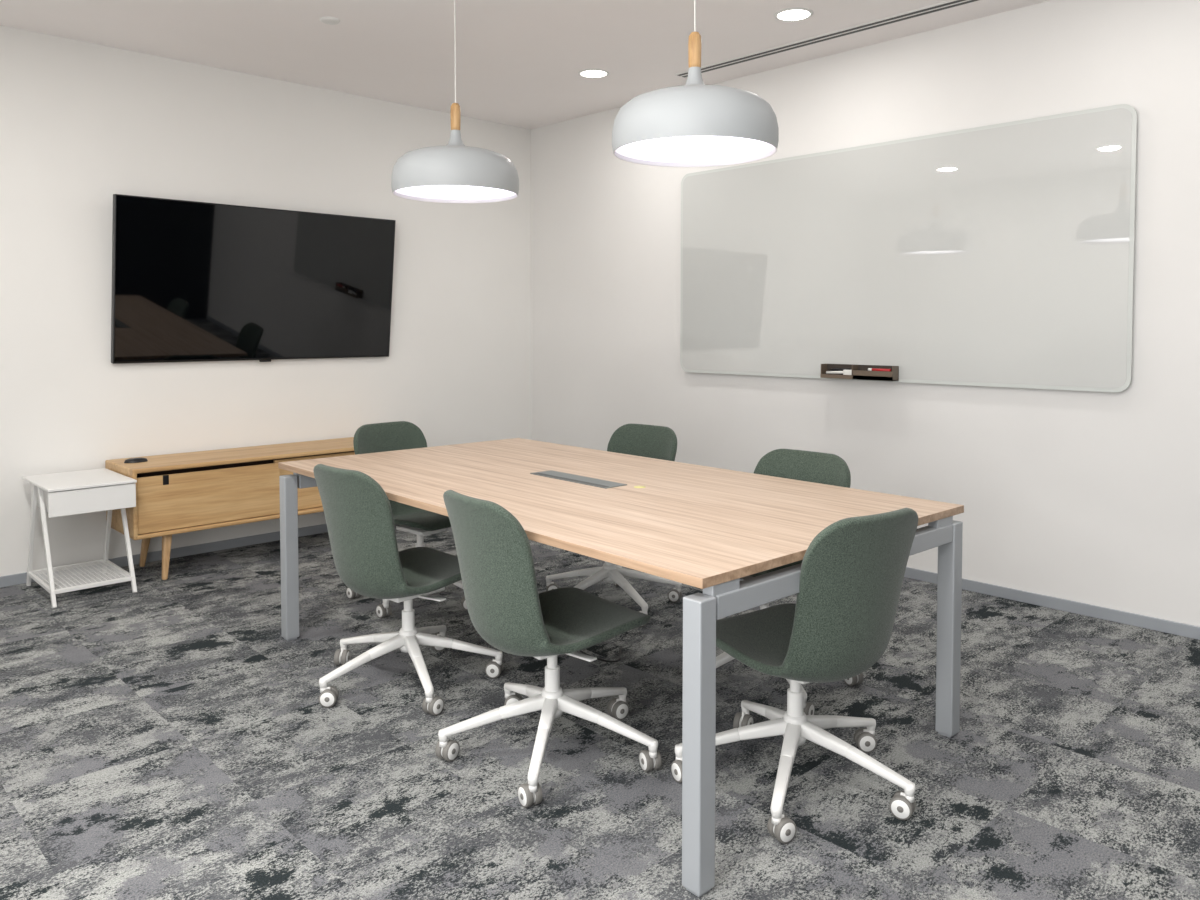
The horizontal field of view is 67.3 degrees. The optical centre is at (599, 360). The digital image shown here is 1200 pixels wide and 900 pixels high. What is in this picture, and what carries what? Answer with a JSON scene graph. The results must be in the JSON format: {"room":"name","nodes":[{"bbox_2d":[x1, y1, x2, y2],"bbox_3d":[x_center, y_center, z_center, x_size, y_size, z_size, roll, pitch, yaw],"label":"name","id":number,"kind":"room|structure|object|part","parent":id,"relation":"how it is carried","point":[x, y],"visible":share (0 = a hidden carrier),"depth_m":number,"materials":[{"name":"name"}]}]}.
{"room":"office","nodes":[
{"label":"office","id":0,"kind":"room"},
{"bbox_2d":[0,25,530,575],"bbox_3d":[-2.439,-0.246,5.254,5.500,2.994,0.237,-2,3,-44],"label":"wall","id":1,"kind":"structure","parent":0,"point":[83,124],"depth_m":5.39,"materials":[{"name":"paint"}]},
{"bbox_2d":[0,524,327,586],"bbox_3d":[-2.452,1.123,5.311,5.288,0.055,0.012,-2,3,-44],"label":"baseboard","id":2,"kind":"structure","parent":1,"relation":"attached to","point":[15,579],"depth_m":5.36,"materials":[{"name":"grey"}]},
{"bbox_3d":[-2.051,-0.464,5.554,1.735,0.940,0.141,-2,3,-44],"label":"wall mounted tv","id":3,"kind":"part","parent":1,"relation":"part of","materials":[{"name":"black glass"}]},
{"bbox_2d":[0,0,1049,128],"bbox_3d":[-0.130,-1.701,2.797,5.500,0.100,6.900,-2,3,-44],"label":"ceiling","id":4,"kind":"structure","parent":0,"point":[519,62],"depth_m":4.78,"materials":[{"name":"paint"}]},
{"bbox_2d":[320,17,339,24],"bbox_3d":[-1.359,-1.711,4.540,0.100,0.012,0.100,-2,3,-44],"label":"smoke detector","id":5,"kind":"object","parent":4,"relation":"attached to","point":[327,20],"visible":1,"depth_m":4.52,"materials":[{"name":"white plastic"}]},
{"bbox_2d":[391,0,518,202],"bbox_3d":[-0.622,-1.204,3.875,0.544,0.975,0.544,-2,3,-44],"label":"pendant lamp","id":6,"kind":"object","parent":4,"relation":"hanging from","point":[455,172],"visible":1,"depth_m":3.71,"materials":[{"name":"grey metal"}]},
{"bbox_3d":[-0.622,-0.854,3.888,0.544,0.275,0.544,-2,3,-44],"label":"lamp shade","id":7,"kind":"part","parent":6,"relation":"part of","materials":[{"name":"grey metal"}]},
{"bbox_2d":[395,185,514,199],"bbox_3d":[-0.622,-0.733,3.893,0.531,0.001,0.531,-2,3,-44],"label":"diffuser","id":8,"kind":"object","parent":6,"relation":"attached to","point":[450,192],"depth_m":3.93,"materials":[{"name":"white plastic"}]},
{"bbox_3d":[-0.622,-1.384,3.868,0.004,0.575,0.004,-2,3,-44],"label":"cord","id":9,"kind":"part","parent":6,"relation":"part of","materials":[{"name":"white plastic"}]},
{"bbox_2d":[578,69,608,77],"bbox_3d":[-0.039,-1.750,5.494,0.192,0.006,0.192,-2,3,-44],"label":"recessed light","id":10,"kind":"object","parent":4,"relation":"in","point":[587,73],"visible":1,"depth_m":5.49,"materials":[{"name":"white metal"}]},
{"bbox_2d":[612,0,778,166],"bbox_3d":[0.311,-1.171,2.951,0.544,0.972,0.544,-2,3,-44],"label":"pendant lamp","id":11,"kind":"object","parent":4,"relation":"hanging from","point":[694,123],"visible":1,"depth_m":2.79,"materials":[{"name":"grey metal"}]},
{"bbox_3d":[0.311,-1.351,2.944,0.004,0.572,0.004,-2,3,-44],"label":"cord","id":12,"kind":"part","parent":11,"relation":"part of","materials":[{"name":"white plastic"}]},
{"bbox_3d":[0.311,-0.822,2.964,0.544,0.275,0.544,-2,3,-44],"label":"lamp shade","id":13,"kind":"part","parent":11,"relation":"part of","materials":[{"name":"grey metal"}]},
{"bbox_2d":[616,136,774,162],"bbox_3d":[0.311,-0.701,2.968,0.531,0.001,0.531,-2,3,-44],"label":"diffuser","id":14,"kind":"object","parent":11,"relation":"attached to","point":[681,149],"depth_m":2.99,"materials":[{"name":"white plastic"}]},
{"bbox_2d":[774,7,813,21],"bbox_3d":[0.958,-1.711,4.459,0.192,0.006,0.192,-2,3,-44],"label":"recessed light","id":15,"kind":"object","parent":4,"relation":"in","point":[789,14],"visible":1,"depth_m":4.45,"materials":[{"name":"white metal"}]},
{"bbox_2d":[675,0,979,77],"bbox_3d":[1.945,-1.694,4.031,0.090,0.008,4.200,-2,3,-44],"label":"ceiling vent","id":16,"kind":"object","parent":4,"relation":"in","point":[949,4],"visible":1,"depth_m":4.74,"materials":[{"name":"white metal"}]},
{"bbox_2d":[0,525,1199,899],"bbox_3d":[-0.130,1.291,2.910,5.300,0.100,6.700,-2,3,-44],"label":"floor","id":17,"kind":"structure","parent":0,"point":[165,739],"depth_m":2.81,"materials":[{"name":"carpet"}]},
{"bbox_2d":[22,468,136,607],"bbox_3d":[-2.674,0.890,4.635,0.395,0.578,0.545,-2,3,-44],"label":"side table","id":18,"kind":"object","parent":17,"relation":"on","point":[59,494],"visible":1,"depth_m":4.53,"materials":[{"name":"white metal"}]},
{"bbox_3d":[-2.676,0.671,4.629,0.395,0.140,0.540,-2,3,-44],"label":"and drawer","id":19,"kind":"part","parent":18,"relation":"part of","materials":[{"name":"white wood"}]},
{"bbox_2d":[105,437,354,579],"bbox_3d":[-1.973,0.840,5.409,1.670,0.615,0.480,-2,3,-44],"label":"credenza","id":20,"kind":"object","parent":17,"relation":"on","point":[177,493],"visible":0.54,"depth_m":4.98,"materials":[{"name":"brown wood"}]},
{"bbox_2d":[124,457,147,462],"bbox_3d":[-2.530,0.541,4.917,0.120,0.020,0.080,-2,3,-44],"label":"puck","id":21,"kind":"object","parent":20,"relation":"on","point":[140,459],"visible":1,"depth_m":4.89,"materials":[{"name":"black plastic"}]},
{"bbox_3d":[-2.297,0.630,4.771,0.030,0.051,0.002,-2,3,-44],"label":"finger pull","id":22,"kind":"part","parent":20,"relation":"part of","materials":[{"name":"black plastic"}]},
{"bbox_3d":[-2.130,0.745,4.950,0.768,0.294,0.018,-2,3,-44],"label":"sliding door","id":23,"kind":"part","parent":20,"relation":"part of","materials":[{"name":"brown wood"}]},
{"bbox_3d":[-1.568,0.716,5.523,0.878,0.308,0.018,-2,3,-44],"label":"sliding door","id":24,"kind":"part","parent":20,"relation":"part of","materials":[{"name":"brown wood"}]},
{"bbox_2d":[346,421,467,617],"bbox_3d":[-0.873,0.754,4.492,0.686,0.852,0.695,2,3,42],"label":"office chair","id":25,"kind":"object","parent":17,"relation":"on","point":[398,435],"visible":0.36,"depth_m":4.58,"materials":[{"name":"green fabric"}]},
{"bbox_2d":[313,464,502,715],"bbox_3d":[-0.756,0.794,3.419,0.699,0.852,0.681,2,3,42],"label":"office chair","id":26,"kind":"object","parent":17,"relation":"on","point":[367,558],"visible":0.95,"depth_m":3.22,"materials":[{"name":"green fabric"}]},
{"bbox_2d":[435,490,661,807],"bbox_3d":[-0.155,0.814,2.883,0.679,0.852,0.684,-2,3,-38],"label":"office chair","id":27,"kind":"object","parent":17,"relation":"on","point":[505,606],"visible":1,"depth_m":2.71,"materials":[{"name":"green fabric"}]},
{"bbox_2d":[546,423,681,626],"bbox_3d":[0.027,0.759,4.353,0.699,0.852,0.689,2,3,42],"label":"office chair","id":28,"kind":"object","parent":17,"relation":"on","point":[650,441],"visible":0.23,"depth_m":4.45,"materials":[{"name":"green fabric"}]},
{"bbox_2d":[278,438,963,896],"bbox_3d":[-0.100,0.838,3.460,1.318,0.764,2.454,-2,3,-42],"label":"meeting table","id":29,"kind":"object","parent":17,"relation":"on","point":[709,529],"visible":0.8,"depth_m":2.93,"materials":[{"name":"brown wood"}]},
{"bbox_3d":[-0.093,0.512,3.490,0.130,0.113,0.450,-2,3,-42],"label":"cable port lid","id":30,"kind":"part","parent":29,"relation":"part of","materials":[{"name":"grey metal"}]},
{"bbox_2d":[695,449,863,714],"bbox_3d":[0.603,0.794,3.425,0.673,0.852,0.691,2,3,44],"label":"office chair","id":31,"kind":"object","parent":17,"relation":"on","point":[809,466],"visible":0.12,"depth_m":3.56,"materials":[{"name":"green fabric"}]},
{"bbox_2d":[671,508,917,843],"bbox_3d":[0.604,0.822,2.692,0.670,0.852,0.697,-1,3,-34],"label":"office chair","id":32,"kind":"object","parent":17,"relation":"on","point":[840,623],"visible":0.93,"depth_m":2.45,"materials":[{"name":"green fabric"}]},
{"bbox_2d":[531,0,1199,626],"bbox_3d":[1.816,-0.226,4.726,0.100,2.994,6.700,-2,3,-44],"label":"wall","id":33,"kind":"structure","parent":0,"point":[1088,497],"depth_m":4.60,"materials":[{"name":"paint"}]},
{"bbox_2d":[680,104,1136,391],"bbox_3d":[1.440,-0.537,4.959,0.102,1.293,2.661,-2,3,-44],"label":"whiteboard","id":34,"kind":"object","parent":33,"relation":"attached to","point":[1002,254],"visible":1,"depth_m":4.70,"materials":[{"name":"grey glass"}]},
{"bbox_2d":[820,364,898,380],"bbox_3d":[1.425,0.061,4.971,0.067,0.078,0.440,-2,3,-44],"label":"marker tray","id":35,"kind":"object","parent":34,"relation":"on","point":[864,372],"depth_m":4.95,"materials":[{"name":"brown"}]},
{"bbox_2d":[904,567,1199,639],"bbox_3d":[1.776,1.144,4.739,0.012,0.055,6.700,-2,3,-44],"label":"baseboard","id":36,"kind":"structure","parent":33,"relation":"attached to","point":[1176,628],"depth_m":4.26,"materials":[{"name":"grey"}]}
]}

